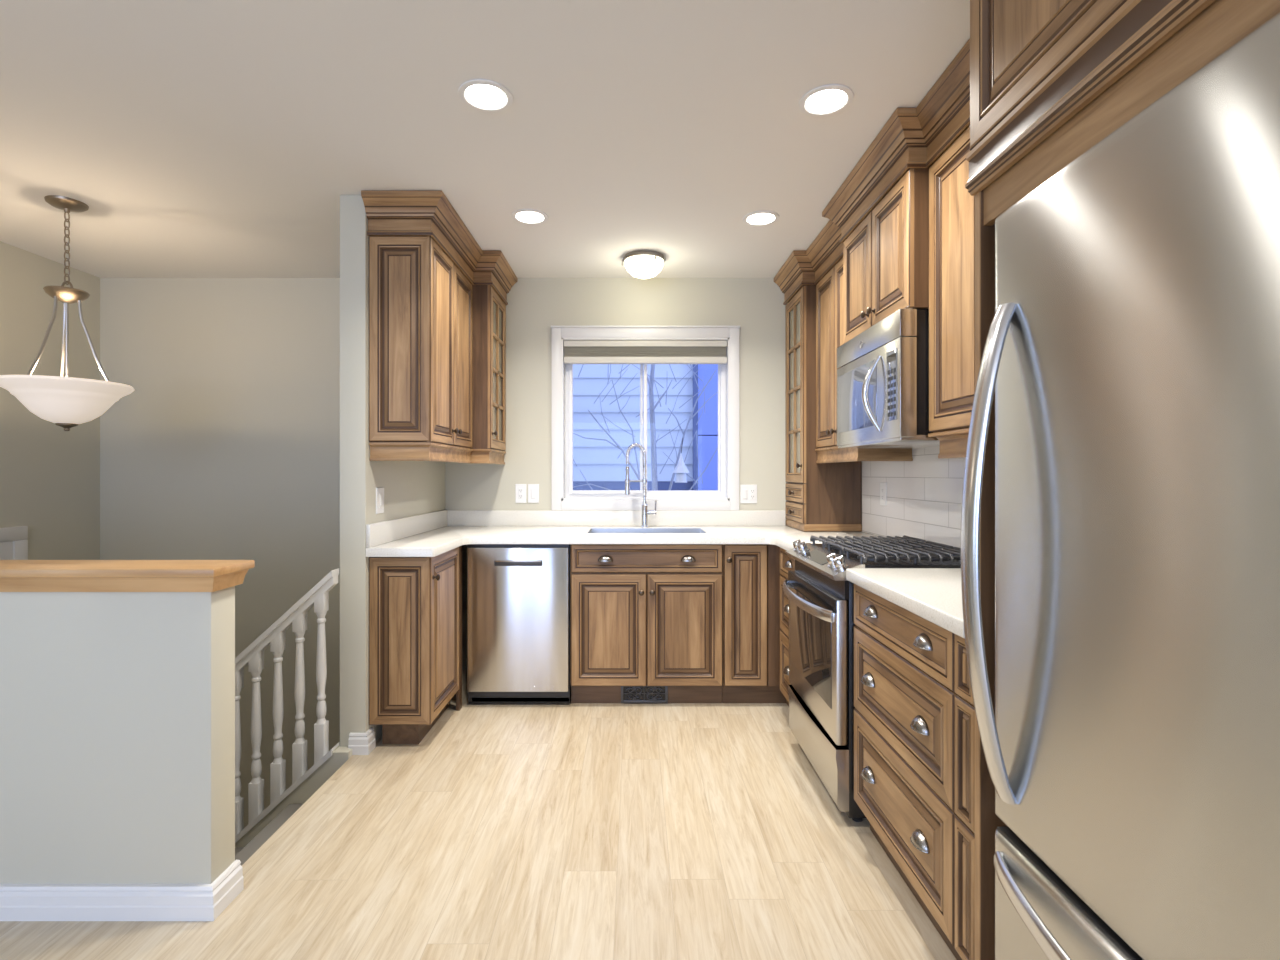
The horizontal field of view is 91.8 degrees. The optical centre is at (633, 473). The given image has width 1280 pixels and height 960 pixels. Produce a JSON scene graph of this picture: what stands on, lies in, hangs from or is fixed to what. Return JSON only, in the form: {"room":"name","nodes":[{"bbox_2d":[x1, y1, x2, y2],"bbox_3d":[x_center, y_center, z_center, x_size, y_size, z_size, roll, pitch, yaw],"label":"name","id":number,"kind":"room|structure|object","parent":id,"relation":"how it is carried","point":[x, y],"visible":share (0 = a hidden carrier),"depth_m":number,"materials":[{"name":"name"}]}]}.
{"room":"kitchen","nodes":[
{"label":"kitchen","id":0,"kind":"room"},
{"bbox_2d":[0,241,99,559],"bbox_3d":[-3.450,0.624,0.093,0.120,3.938,7.687,0,0,0],"label":"wall","id":1,"kind":"structure","parent":0,"point":[50,474],"depth_m":3.57,"materials":[{"name":"beige paint"}]},
{"bbox_2d":[0,526,27,559],"bbox_3d":[-3.379,1.341,2.952,0.022,2.105,0.990,0,0,0],"label":"door","id":2,"kind":"structure","parent":1,"relation":"in","point":[13,540],"depth_m":3.37,"materials":[{"name":"white paint"}]},
{"bbox_2d":[0,586,234,883],"bbox_3d":[-2.290,0.780,1.800,2.200,0.925,0.110,0,0,0],"label":"wall","id":3,"kind":"structure","parent":0,"point":[117,709],"depth_m":1.75,"materials":[{"name":"beige paint"}]},
{"bbox_2d":[0,860,243,920],"bbox_3d":[-2.279,1.198,1.789,2.222,0.090,0.132,0,0,0],"label":"baseboard","id":4,"kind":"structure","parent":3,"relation":"attached to","point":[18,902],"depth_m":1.73,"materials":[{"name":"white paint"}]},
{"bbox_2d":[0,560,254,591],"bbox_3d":[-2.271,0.295,1.796,2.234,0.069,0.187,0,0,0],"label":"wooden ledge","id":5,"kind":"object","parent":3,"relation":"on","point":[15,575],"visible":1,"depth_m":1.73,"materials":[{"name":"brown wood"}]},
{"bbox_2d":[235,728,375,847],"bbox_3d":[-1.895,1.773,2.763,1.439,1.240,0.115,0,0,0],"label":"baseboard","id":6,"kind":"structure","parent":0,"point":[309,786],"depth_m":2.70,"materials":[{"name":"white paint"}]},
{"bbox_2d":[235,568,339,842],"bbox_3d":[-1.638,1.115,2.735,0.644,1.391,0.076,0,0,0],"label":"stair railing","id":7,"kind":"object","parent":6,"relation":"on","point":[274,636],"visible":0.73,"depth_m":2.72,"materials":[{"name":"white paint"}]},
{"bbox_2d":[340,195,444,746],"bbox_3d":[-1.256,0.574,3.351,0.117,3.638,1.172,0,0,0],"label":"wall partition","id":8,"kind":"structure","parent":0,"point":[411,488],"depth_m":2.77,"materials":[{"name":"beige paint"}]},
{"bbox_2d":[376,487,383,513],"bbox_3d":[-1.191,0.125,2.915,0.011,0.122,0.085,0,0,0],"label":"light switch","id":9,"kind":"object","parent":8,"relation":"attached to","point":[379,491],"visible":1,"depth_m":2.90,"materials":[{"name":"white plastic"}]},
{"bbox_2d":[361,191,481,462],"bbox_3d":[-1.019,-0.651,3.118,0.354,1.182,0.801,0,0,0],"label":"upper cabinet","id":10,"kind":"object","parent":8,"relation":"attached to","point":[423,257],"visible":1,"depth_m":2.79,"materials":[{"name":"brown wood"}]},
{"bbox_2d":[100,278,787,827],"bbox_3d":[-1.042,0.524,4.012,4.935,3.738,0.150,0,0,0],"label":"wall","id":11,"kind":"structure","parent":0,"point":[225,444],"depth_m":3.94,"materials":[{"name":"beige paint"}]},
{"bbox_2d":[469,250,517,464],"bbox_3d":[-0.968,-0.651,3.691,0.457,1.182,0.491,0,0,0],"label":"upper cabinet","id":12,"kind":"object","parent":11,"relation":"attached to","point":[493,276],"visible":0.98,"depth_m":3.52,"materials":[{"name":"brown wood"}]},
{"bbox_2d":[515,484,525,502],"bbox_3d":[-0.718,0.124,3.933,0.070,0.120,0.008,0,0,0],"label":"wall outlet","id":13,"kind":"object","parent":11,"relation":"attached to","point":[520,489],"visible":1,"depth_m":3.93,"materials":[{"name":"white plastic"}]},
{"bbox_2d":[518,488,522,498],"bbox_3d":[-0.718,0.124,3.930,0.030,0.066,0.002,0,0,0],"label":"receptacle","id":14,"kind":"object","parent":13,"relation":"attached to","point":[520,490],"depth_m":3.93,"materials":[{"name":"white plastic"}]},
{"bbox_2d":[528,484,538,502],"bbox_3d":[-0.637,0.124,3.931,0.070,0.120,0.011,0,0,0],"label":"light switch","id":15,"kind":"object","parent":11,"relation":"attached to","point":[533,489],"visible":1,"depth_m":3.93,"materials":[{"name":"white plastic"}]},
{"bbox_2d":[551,326,739,509],"bbox_3d":[0.072,-0.353,3.992,1.197,1.166,0.170,0,0,0],"label":"window","id":16,"kind":"structure","parent":11,"relation":"in","point":[564,497],"depth_m":3.92,"materials":[{"name":"white paint"}]},
{"bbox_2d":[564,340,726,363],"bbox_3d":[0.072,-0.774,3.950,1.035,0.145,0.054,0,0,0],"label":"window shade","id":17,"kind":"object","parent":16,"relation":"attached to","point":[576,351],"visible":1,"depth_m":3.93,"materials":[{"name":"white fabric"}]},
{"bbox_2d":[740,485,756,502],"bbox_3d":[0.727,0.127,3.931,0.108,0.120,0.011,0,0,0],"label":"wall outlet","id":18,"kind":"object","parent":11,"relation":"attached to","point":[748,493],"visible":1,"depth_m":3.93,"materials":[{"name":"white plastic"}]},
{"bbox_2d":[750,489,754,498],"bbox_3d":[0.751,0.127,3.930,0.030,0.066,0.002,0,0,0],"label":"receptacle","id":19,"kind":"object","parent":18,"relation":"attached to","point":[752,491],"depth_m":3.93,"materials":[{"name":"white plastic"}]},
{"bbox_2d":[0,670,955,959],"bbox_3d":[-1.042,1.343,0.169,4.695,0.200,7.537,0,0,0],"label":"floor","id":20,"kind":"structure","parent":0,"point":[510,831],"depth_m":2.00,"materials":[{"name":"brown wood"}]},
{"bbox_2d":[369,546,461,743],"bbox_3d":[-1.040,0.806,3.064,0.312,0.871,0.552,0,0,0],"label":"base cabinet","id":21,"kind":"object","parent":20,"relation":"on","point":[415,603],"visible":0.99,"depth_m":2.79,"materials":[{"name":"brown wood"}]},
{"bbox_2d":[467,544,570,702],"bbox_3d":[-0.619,0.806,3.598,0.548,0.870,0.619,0,0,0],"label":"dishwasher","id":22,"kind":"object","parent":20,"relation":"on","point":[519,595],"visible":0.98,"depth_m":3.29,"materials":[{"name":"silver metal"}]},
{"bbox_2d":[571,544,722,702],"bbox_3d":[0.068,0.806,3.600,0.816,0.871,0.669,0,0,0],"label":"base cabinet","id":23,"kind":"object","parent":20,"relation":"on","point":[642,614],"visible":1,"depth_m":3.30,"materials":[{"name":"brown wood"}]},
{"bbox_2d":[366,510,877,556],"bbox_3d":[0.054,0.297,3.350,2.500,0.144,1.172,0,0,0],"label":"countertop","id":24,"kind":"structure","parent":23,"relation":"on","point":[432,534],"depth_m":3.49,"materials":[{"name":"white stone"}]},
{"bbox_2d":[625,443,655,527],"bbox_3d":[0.041,0.068,3.825,0.195,0.522,0.054,0,0,0],"label":"kitchen faucet","id":25,"kind":"object","parent":24,"relation":"on","point":[645,512],"visible":1,"depth_m":3.81,"materials":[{"name":"silver metal"}]},
{"bbox_2d":[588,528,705,532],"bbox_3d":[0.073,0.449,3.615,0.669,0.237,0.319,0,0,0],"label":"sink","id":26,"kind":"object","parent":24,"relation":"in","point":[592,530],"visible":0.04,"depth_m":3.77,"materials":[{"name":"silver metal"}]},
{"bbox_2d":[774,250,861,530],"bbox_3d":[1.089,-0.459,3.690,0.405,1.567,0.490,0,0,0],"label":"cabinet","id":27,"kind":"object","parent":24,"relation":"on","point":[818,496],"visible":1,"depth_m":3.52,"materials":[{"name":"brown wood"}]},
{"bbox_2d":[621,686,667,702],"bbox_3d":[0.056,1.186,3.353,0.254,0.102,0.011,0,0,0],"label":"floor register","id":28,"kind":"object","parent":23,"relation":"attached to","point":[629,694],"visible":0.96,"depth_m":3.35,"materials":[{"name":"grey metal"}]},
{"bbox_2d":[722,544,785,702],"bbox_3d":[0.651,0.806,3.602,0.347,0.871,0.666,0,0,0],"label":"base cabinet","id":29,"kind":"object","parent":20,"relation":"on","point":[751,572],"visible":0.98,"depth_m":3.30,"materials":[{"name":"brown wood"}]},
{"bbox_2d":[780,547,794,706],"bbox_3d":[1.015,0.806,3.116,0.552,0.871,0.488,0,0,0],"label":"base cabinet","id":30,"kind":"object","parent":20,"relation":"on","point":[787,563],"visible":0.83,"depth_m":3.16,"materials":[{"name":"brown wood"}]},
{"bbox_2d":[783,535,960,821],"bbox_3d":[0.966,0.762,2.521,0.649,0.961,0.683,0,0,0],"label":"gas range","id":31,"kind":"object","parent":20,"relation":"on","point":[820,596],"visible":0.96,"depth_m":2.33,"materials":[{"name":"silver metal"}]},
{"bbox_2d":[815,544,960,567],"bbox_3d":[1.046,0.322,2.521,0.488,0.033,0.683,0,0,0],"label":"cooktop","id":32,"kind":"object","parent":31,"relation":"in","point":[869,560],"depth_m":2.27,"materials":[{"name":"black metal"}]},
{"bbox_2d":[854,584,961,959],"bbox_3d":[1.015,0.806,1.827,0.552,0.871,0.681,0,0,0],"label":"base cabinet","id":33,"kind":"object","parent":20,"relation":"on","point":[904,662],"visible":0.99,"depth_m":1.73,"materials":[{"name":"brown wood"}]},
{"bbox_2d":[846,568,964,637],"bbox_3d":[1.020,0.349,1.777,0.567,0.041,0.778,0,0,0],"label":"countertop","id":34,"kind":"structure","parent":33,"relation":"on","point":[934,595],"depth_m":1.81,"materials":[{"name":"white stone"}]},
{"bbox_2d":[955,634,974,959],"bbox_3d":[1.027,0.806,1.438,0.528,0.871,0.099,0,0,0],"label":"base cabinet","id":35,"kind":"object","parent":20,"relation":"on","point":[964,704],"visible":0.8,"depth_m":1.44,"materials":[{"name":"brown wood"}]},
{"bbox_2d":[961,13,1279,959],"bbox_3d":[0.970,0.350,0.835,0.629,1.770,0.920,0,0,0],"label":"refrigerator","id":36,"kind":"object","parent":20,"relation":"on","point":[1130,360],"visible":1,"depth_m":0.91,"materials":[{"name":"grey metal"}]},
{"bbox_2d":[965,0,1279,959],"bbox_3d":[0.988,0.000,0.846,0.630,2.484,1.082,0,0,0],"label":"tall cabinet","id":37,"kind":"object","parent":20,"relation":"on","point":[1050,80],"visible":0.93,"depth_m":1.16,"materials":[{"name":"brown wood"}]},
{"bbox_2d":[0,0,969,277],"bbox_3d":[-1.042,-1.295,0.169,4.695,0.100,7.537,0,0,0],"label":"ceiling","id":38,"kind":"structure","parent":0,"point":[198,138],"depth_m":2.18,"materials":[{"name":"white paint"}]},
{"bbox_2d":[0,195,133,430],"bbox_3d":[-2.600,-0.721,2.843,0.484,1.047,0.484,0,0,0],"label":"pendant light","id":39,"kind":"object","parent":38,"relation":"hanging from","point":[67,402],"visible":1,"depth_m":2.78,"materials":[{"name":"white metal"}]},
{"bbox_2d":[458,79,512,112],"bbox_3d":[-0.487,-1.241,2.040,0.176,0.006,0.176,0,0,0],"label":"recessed light","id":40,"kind":"object","parent":38,"relation":"in","point":[484,95],"visible":1,"depth_m":2.03,"materials":[{"name":"white paint"}]},
{"bbox_2d":[511,209,547,224],"bbox_3d":[-0.503,-1.241,2.995,0.176,0.006,0.176,0,0,0],"label":"recessed light","id":41,"kind":"object","parent":38,"relation":"in","point":[525,216],"visible":1,"depth_m":2.98,"materials":[{"name":"white paint"}]},
{"bbox_2d":[622,250,664,278],"bbox_3d":[0.054,-1.185,3.560,0.252,0.117,0.244,0,0,0],"label":"flush light","id":42,"kind":"object","parent":38,"relation":"attached to","point":[642,264],"visible":1,"depth_m":3.48,"materials":[{"name":"white glass"}]},
{"bbox_2d":[743,211,778,225],"bbox_3d":[0.617,-1.241,3.015,0.176,0.006,0.176,0,0,0],"label":"recessed light","id":43,"kind":"object","parent":38,"relation":"in","point":[757,218],"visible":1,"depth_m":3.01,"materials":[{"name":"white paint"}]},
{"bbox_2d":[799,84,853,116],"bbox_3d":[0.640,-1.241,2.066,0.176,0.006,0.176,0,0,0],"label":"recessed light","id":44,"kind":"object","parent":38,"relation":"in","point":[825,100],"visible":1,"depth_m":2.06,"materials":[{"name":"white paint"}]},
{"bbox_3d":[1.365,0.049,0.093,0.120,2.788,7.687,0,0,0],"label":"wall","id":45,"kind":"structure","parent":0,"visible":0},
{"bbox_2d":[806,220,912,462],"bbox_3d":[1.125,-0.651,3.193,0.336,1.182,0.650,0,0,0],"label":"upper cabinet","id":46,"kind":"object","parent":45,"relation":"attached to","point":[825,253],"visible":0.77,"depth_m":3.26,"materials":[{"name":"brown wood"}]},
{"bbox_2d":[822,108,932,343],"bbox_3d":[1.093,-0.913,2.522,0.401,0.657,0.839,0,0,0],"label":"upper cabinet","id":47,"kind":"object","parent":45,"relation":"attached to","point":[881,209],"visible":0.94,"depth_m":2.35,"materials":[{"name":"brown wood"}]},
{"bbox_2d":[837,309,939,448],"bbox_3d":[1.082,-0.350,2.521,0.422,0.466,0.683,0,0,0],"label":"microwave oven","id":48,"kind":"object","parent":47,"relation":"attached to","point":[883,370],"visible":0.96,"depth_m":2.31,"materials":[{"name":"silver metal"}]},
{"bbox_2d":[862,446,965,547],"bbox_3d":[1.299,-0.135,2.453,0.010,0.924,2.127,0,0,0],"label":"tile backsplash","id":49,"kind":"structure","parent":45,"relation":"attached to","point":[924,493],"depth_m":2.82,"materials":[{"name":"white tile"}]},
{"bbox_2d":[880,482,886,505],"bbox_3d":[1.290,0.103,3.210,0.008,0.120,0.072,0,0,0],"label":"wall outlet","id":50,"kind":"object","parent":49,"relation":"attached to","point":[883,485],"visible":1,"depth_m":3.20,"materials":[{"name":"white plastic"}]},
{"bbox_2d":[881,488,883,499],"bbox_3d":[1.287,0.103,3.210,0.002,0.066,0.030,0,0,0],"label":"receptacle","id":51,"kind":"object","parent":50,"relation":"attached to","point":[882,489],"depth_m":3.21,"materials":[{"name":"white plastic"}]},
{"bbox_2d":[916,39,974,458],"bbox_3d":[1.125,-0.648,1.782,0.336,1.188,0.787,0,0,0],"label":"upper cabinet","id":52,"kind":"object","parent":45,"relation":"attached to","point":[943,114],"visible":0.11,"depth_m":2.01,"materials":[{"name":"brown wood"}]},
{"bbox_3d":[-2.318,2.443,2.898,2.145,0.100,2.077,0,0,0],"label":"floor","id":53,"kind":"structure","parent":0,"visible":0},
{"bbox_2d":[235,804,302,865],"bbox_3d":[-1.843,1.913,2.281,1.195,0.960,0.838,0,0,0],"label":"baseboard","id":54,"kind":"structure","parent":53,"relation":"on","point":[243,854],"depth_m":2.48,"materials":[{"name":"grey wood"}]},
{"label":"outside","id":55,"kind":"structure","parent":0,"visible":0},
{"bbox_3d":[0.000,2.493,9.069,12.000,0.100,9.863,0,0,0],"label":"floor","id":56,"kind":"structure","parent":55,"visible":0},
{"bbox_2d":[573,364,717,490],"bbox_3d":[0.050,-0.047,5.150,1.348,2.771,0.702,0,0,0],"label":"bare tree","id":57,"kind":"object","parent":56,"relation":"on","point":[652,407],"visible":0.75,"depth_m":5.00,"materials":[{"name":"grey plant"}]},
{"bbox_2d":[672,438,689,482],"bbox_3d":[0.368,-0.108,4.850,0.135,0.350,0.135,0,0,0],"label":"bird feeder","id":58,"kind":"object","parent":57,"relation":"hanging from","point":[681,469],"visible":1,"depth_m":4.82,"materials":[{"name":"white plastic"}]},
{"bbox_2d":[573,364,717,490],"bbox_3d":[-0.700,-0.118,6.300,6.600,5.122,0.400,0,0,0],"label":"house","id":59,"kind":"structure","parent":56,"relation":"on","point":[599,462],"depth_m":6.19,"materials":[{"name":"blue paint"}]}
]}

